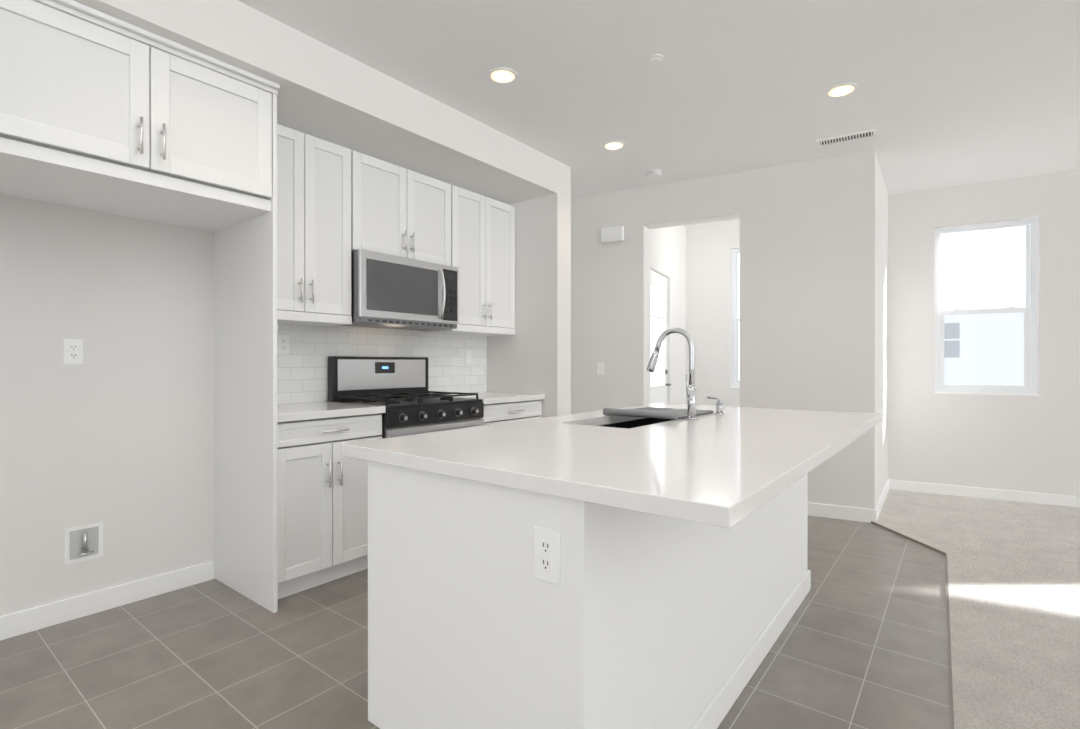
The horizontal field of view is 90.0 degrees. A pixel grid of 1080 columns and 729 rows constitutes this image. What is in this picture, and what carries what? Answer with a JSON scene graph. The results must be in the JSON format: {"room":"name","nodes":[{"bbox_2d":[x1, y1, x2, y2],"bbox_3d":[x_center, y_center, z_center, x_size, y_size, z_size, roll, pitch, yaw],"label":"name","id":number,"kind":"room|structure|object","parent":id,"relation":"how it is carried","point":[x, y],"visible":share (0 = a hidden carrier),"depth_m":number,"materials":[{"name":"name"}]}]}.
{"room":"kitchen","nodes":[
{"label":"kitchen","id":0,"kind":"room"},
{"bbox_2d":[0,516,953,728],"bbox_3d":[2.110,1.215,1.261,8.900,0.100,11.600,0,0,38],"label":"floor","id":1,"kind":"structure","parent":0,"point":[861,642],"depth_m":2.14,"materials":[{"name":"grey tile"}]},
{"bbox_2d":[0,0,279,612],"bbox_3d":[-1.798,-0.070,2.324,0.700,2.466,1.029,0,0,38],"label":"tall cabinet","id":2,"kind":"object","parent":1,"relation":"on","point":[102,112],"visible":1,"depth_m":2.31,"materials":[{"name":"white wood"}]},
{"bbox_2d":[277,412,384,598],"bbox_3d":[-1.322,0.718,3.007,0.609,0.886,0.620,0,0,38],"label":"base cabinet","id":3,"kind":"object","parent":1,"relation":"on","point":[322,497],"depth_m":2.78,"materials":[{"name":"white wood"}]},
{"bbox_2d":[277,401,384,423],"bbox_3d":[-1.309,0.255,2.996,0.625,0.039,0.624,0,0,38],"label":"countertop","id":4,"kind":"structure","parent":3,"relation":"on","point":[324,410],"depth_m":2.88,"materials":[{"name":"white stone"}]},
{"bbox_2d":[328,356,483,438],"bbox_3d":[-0.840,0.554,3.529,0.687,1.212,0.780,0,0,38],"label":"gas range","id":5,"kind":"object","parent":1,"relation":"on","point":[397,387],"visible":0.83,"depth_m":3.49,"materials":[{"name":"silver metal"}]},
{"bbox_2d":[482,400,541,424],"bbox_3d":[-0.432,0.716,4.144,0.609,0.886,0.676,0,0,38],"label":"base cabinet","id":6,"kind":"object","parent":1,"relation":"on","point":[528,409],"depth_m":3.94,"materials":[{"name":"white wood"}]},
{"bbox_2d":[445,392,544,403],"bbox_3d":[-0.418,0.252,4.134,0.625,0.039,0.680,0,0,38],"label":"countertop","id":7,"kind":"structure","parent":6,"relation":"on","point":[488,397],"depth_m":3.97,"materials":[{"name":"white stone"}]},
{"bbox_2d":[368,417,810,728],"bbox_3d":[0.441,0.722,2.200,0.784,0.882,2.101,0,0,38],"label":"kitchen island","id":8,"kind":"object","parent":1,"relation":"on","point":[674,599],"depth_m":1.40,"materials":[{"name":"white paint"}]},
{"bbox_2d":[534,526,559,584],"bbox_3d":[0.014,0.422,1.194,0.072,0.117,0.008,0,0,38],"label":"outlet","id":9,"kind":"object","parent":8,"relation":"attached to","point":[546,555],"visible":1,"depth_m":1.19,"materials":[{"name":"white plastic"}]},
{"bbox_2d":[342,419,829,530],"bbox_3d":[0.132,0.263,1.644,1.190,0.038,0.890,0,0,38],"label":"island countertop","id":10,"kind":"structure","parent":8,"relation":"on","point":[716,481],"depth_m":1.38,"materials":[{"name":"white stone"}]},
{"bbox_2d":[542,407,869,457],"bbox_3d":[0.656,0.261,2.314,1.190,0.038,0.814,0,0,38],"label":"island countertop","id":11,"kind":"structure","parent":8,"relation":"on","point":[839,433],"depth_m":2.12,"materials":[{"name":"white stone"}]},
{"bbox_2d":[602,407,713,428],"bbox_3d":[0.466,0.357,2.484,0.368,0.299,0.839,0,0,38],"label":"undermount sink","id":12,"kind":"object","parent":11,"relation":"in","point":[652,415],"visible":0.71,"depth_m":2.55,"materials":[{"name":"grey metal"}]},
{"bbox_2d":[647,328,697,419],"bbox_3d":[0.583,0.038,2.423,0.246,0.407,0.092,0,0,38],"label":"kitchen faucet","id":13,"kind":"object","parent":11,"relation":"on","point":[690,387],"visible":1,"depth_m":2.37,"materials":[{"name":"silver metal"}]},
{"bbox_2d":[707,396,724,413],"bbox_3d":[0.861,0.200,2.642,0.084,0.083,0.048,0,0,38],"label":"soap dispenser","id":14,"kind":"object","parent":11,"relation":"on","point":[719,406],"visible":1,"depth_m":2.62,"materials":[{"name":"silver metal"}]},
{"bbox_2d":[871,521,952,728],"bbox_3d":[0.189,1.159,0.682,0.533,0.015,7.922,0,0,38],"label":"transition strip","id":15,"kind":"object","parent":1,"relation":"on","point":[943,553],"depth_m":2.62,"materials":[{"name":"grey metal"}]},
{"bbox_2d":[873,489,1079,728],"bbox_3d":[2.887,1.160,-0.046,5.665,0.014,10.100,0,0,38],"label":"floor carpet","id":16,"kind":"object","parent":1,"relation":"on","point":[1014,586],"visible":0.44,"depth_m":2.62,"materials":[{"name":"beige carpet"}]},
{"bbox_2d":[0,0,1079,615],"bbox_3d":[1.725,-0.195,0.956,9.651,2.720,10.550,0,0,38],"label":"wall","id":17,"kind":"structure","parent":0,"point":[114,432],"depth_m":4.04,"materials":[{"name":"white paint"}]},
{"bbox_2d":[63,339,83,364],"bbox_3d":[-2.129,-0.058,2.464,0.008,0.117,0.072,0,0,38],"label":"electrical outlet","id":18,"kind":"object","parent":17,"relation":"attached to","point":[73,351],"visible":1,"depth_m":2.46,"materials":[{"name":"white plastic"}]},
{"bbox_2d":[64,522,102,564],"bbox_3d":[-2.097,0.824,2.488,0.030,0.164,0.139,0,0,38],"label":"outlet box","id":19,"kind":"object","parent":17,"relation":"attached to","point":[83,542],"visible":1,"depth_m":2.49,"materials":[{"name":"white plastic"}]},
{"bbox_2d":[0,560,213,640],"bbox_3d":[-2.080,1.112,2.524,0.012,0.100,1.020,0,0,38],"label":"baseboard","id":20,"kind":"structure","parent":17,"relation":"attached to","point":[37,618],"depth_m":2.54,"materials":[{"name":"white wood"}]},
{"bbox_2d":[277,123,364,322],"bbox_3d":[-1.418,-0.789,3.106,0.334,1.000,0.667,0,0,38],"label":"upper cabinet","id":21,"kind":"object","parent":17,"relation":"attached to","point":[337,204],"depth_m":3.05,"materials":[{"name":"white wood"}]},
{"bbox_2d":[277,324,486,403],"bbox_3d":[-1.105,-0.029,3.771,0.008,0.522,2.100,0,0,38],"label":"backsplash","id":22,"kind":"structure","parent":17,"relation":"attached to","point":[302,371],"depth_m":3.68,"materials":[{"name":"tile"}]},
{"bbox_2d":[277,334,288,353],"bbox_3d":[-1.529,-0.119,3.216,0.008,0.117,0.072,0,0,38],"label":"outlet","id":23,"kind":"object","parent":22,"relation":"attached to","point":[282,344],"visible":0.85,"depth_m":3.21,"materials":[{"name":"white plastic"}]},
{"bbox_2d":[465,350,471,363],"bbox_3d":[-0.586,-0.062,4.421,0.009,0.117,0.072,0,0,38],"label":"light switch","id":24,"kind":"object","parent":22,"relation":"attached to","point":[468,356],"visible":1,"depth_m":4.42,"materials":[{"name":"white plastic"}]},
{"bbox_2d":[365,154,452,265],"bbox_3d":[-1.005,-0.988,3.633,0.334,0.604,0.795,0,0,38],"label":"upper cabinet","id":25,"kind":"object","parent":17,"relation":"attached to","point":[409,213],"depth_m":3.54,"materials":[{"name":"white wood"}]},
{"bbox_2d":[337,249,457,330],"bbox_3d":[-0.951,-0.467,3.592,0.447,0.430,0.790,0,0,38],"label":"microwave","id":26,"kind":"object","parent":25,"relation":"attached to","point":[388,291],"visible":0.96,"depth_m":3.42,"materials":[{"name":"silver metal"}]},
{"bbox_2d":[437,185,514,330],"bbox_3d":[-0.564,-0.791,4.197,0.334,1.000,0.757,0,0,38],"label":"upper cabinet","id":27,"kind":"object","parent":17,"relation":"attached to","point":[483,226],"depth_m":4.10,"materials":[{"name":"white wood"}]},
{"bbox_2d":[597,363,603,374],"bbox_3d":[0.555,0.042,4.949,0.072,0.117,0.009,0,0,28],"label":"light switch","id":28,"kind":"object","parent":17,"relation":"attached to","point":[600,368],"visible":1,"depth_m":4.95,"materials":[{"name":"white plastic"}]},
{"bbox_2d":[601,226,623,242],"bbox_3d":[0.653,-1.173,4.875,0.210,0.130,0.043,0,0,28],"label":"box","id":29,"kind":"object","parent":17,"relation":"attached to","point":[613,234],"visible":1,"depth_m":4.85,"materials":[{"name":"white plastic"}]},
{"bbox_2d":[650,270,670,403],"bbox_3d":[1.133,0.128,5.270,0.155,2.032,0.687,0,0,38],"label":"entry door","id":30,"kind":"structure","parent":17,"relation":"in","point":[658,328],"depth_m":5.34,"materials":[{"name":"white"}]},
{"bbox_2d":[730,249,739,387],"bbox_3d":[2.426,-0.510,5.825,0.698,1.528,0.119,0,0,28],"label":"window","id":31,"kind":"structure","parent":17,"relation":"in","point":[735,380],"depth_m":5.98,"materials":[{"name":"plastic"}]},
{"bbox_2d":[808,502,867,522],"bbox_3d":[2.006,1.109,4.182,0.858,0.100,0.174,0,0,38],"label":"baseboard","id":32,"kind":"structure","parent":17,"relation":"attached to","point":[814,509],"depth_m":4.04,"materials":[{"name":"white"}]},
{"bbox_2d":[868,479,895,522],"bbox_3d":[2.819,1.108,4.444,0.051,0.100,1.271,0,0,38],"label":"baseboard","id":33,"kind":"structure","parent":17,"relation":"attached to","point":[873,514],"depth_m":4.27,"materials":[{"name":"white wood"}]},
{"bbox_2d":[934,218,1039,395],"bbox_3d":[3.842,-0.483,4.676,0.704,1.478,0.119,0,0,30],"label":"window","id":34,"kind":"structure","parent":17,"relation":"in","point":[1029,386],"depth_m":4.62,"materials":[{"name":"plastic"}]},
{"bbox_2d":[896,480,1079,506],"bbox_3d":[5.802,1.110,3.478,5.940,0.100,0.867,0,0,38],"label":"baseboard","id":35,"kind":"structure","parent":17,"relation":"attached to","point":[1010,495],"depth_m":4.60,"materials":[{"name":"white"}]},
{"bbox_2d":[238,0,1079,226],"bbox_3d":[1.729,-1.604,0.810,8.850,0.100,10.330,0,0,38],"label":"ceiling","id":36,"kind":"structure","parent":0,"point":[948,93],"depth_m":2.92,"materials":[{"name":"white paint"}]},
{"bbox_2d":[488,67,516,83],"bbox_3d":[-0.201,-1.554,2.911,0.159,0.007,0.159,0,0,-1],"label":"recessed light","id":37,"kind":"object","parent":36,"relation":"in","point":[501,75],"depth_m":2.90,"materials":[{"name":"white"}]},
{"bbox_2d":[603,141,624,149],"bbox_3d":[0.526,-1.556,3.840,0.159,0.007,0.159,0,0,32],"label":"recessed light","id":38,"kind":"object","parent":36,"relation":"in","point":[610,145],"depth_m":3.83,"materials":[{"name":"white"}]},
{"bbox_2d":[646,169,662,178],"bbox_3d":[0.929,-1.544,4.388,0.136,0.036,0.136,0,0,38],"label":"smoke detector","id":39,"kind":"object","parent":36,"relation":"attached to","point":[654,174],"visible":1,"depth_m":4.35,"materials":[{"name":"white plastic"}]},
{"bbox_2d":[647,54,663,65],"bbox_3d":[0.588,-1.548,2.751,0.084,0.020,0.084,0,0,38],"label":"sprinkler","id":40,"kind":"object","parent":36,"relation":"attached to","point":[655,59],"visible":0.98,"depth_m":2.73,"materials":[{"name":"white plastic"}]},
{"bbox_2d":[825,83,857,97],"bbox_3d":[1.710,-1.555,3.066,0.159,0.007,0.159,0,0,-1],"label":"recessed light","id":41,"kind":"object","parent":36,"relation":"in","point":[844,89],"depth_m":3.06,"materials":[{"name":"white"}]},
{"bbox_2d":[816,129,876,147],"bbox_3d":[2.105,-1.555,3.716,0.360,0.010,0.130,0,0,32],"label":"ceiling vent","id":42,"kind":"object","parent":36,"relation":"in","point":[866,134],"visible":1,"depth_m":3.71,"materials":[{"name":"white metal"}]},
{"label":"outside","id":43,"kind":"structure","parent":0,"visible":0},
{"bbox_2d":[738,254,739,379],"bbox_3d":[2.505,-0.520,5.964,0.800,1.650,0.020,0,0,28],"label":"window pane","id":44,"kind":"object","parent":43,"point":[739,306],"depth_m":6.09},
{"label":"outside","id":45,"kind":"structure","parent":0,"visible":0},
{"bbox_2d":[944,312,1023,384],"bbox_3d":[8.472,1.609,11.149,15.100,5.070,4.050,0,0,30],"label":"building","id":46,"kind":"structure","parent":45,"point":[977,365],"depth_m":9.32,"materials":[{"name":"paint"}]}
]}

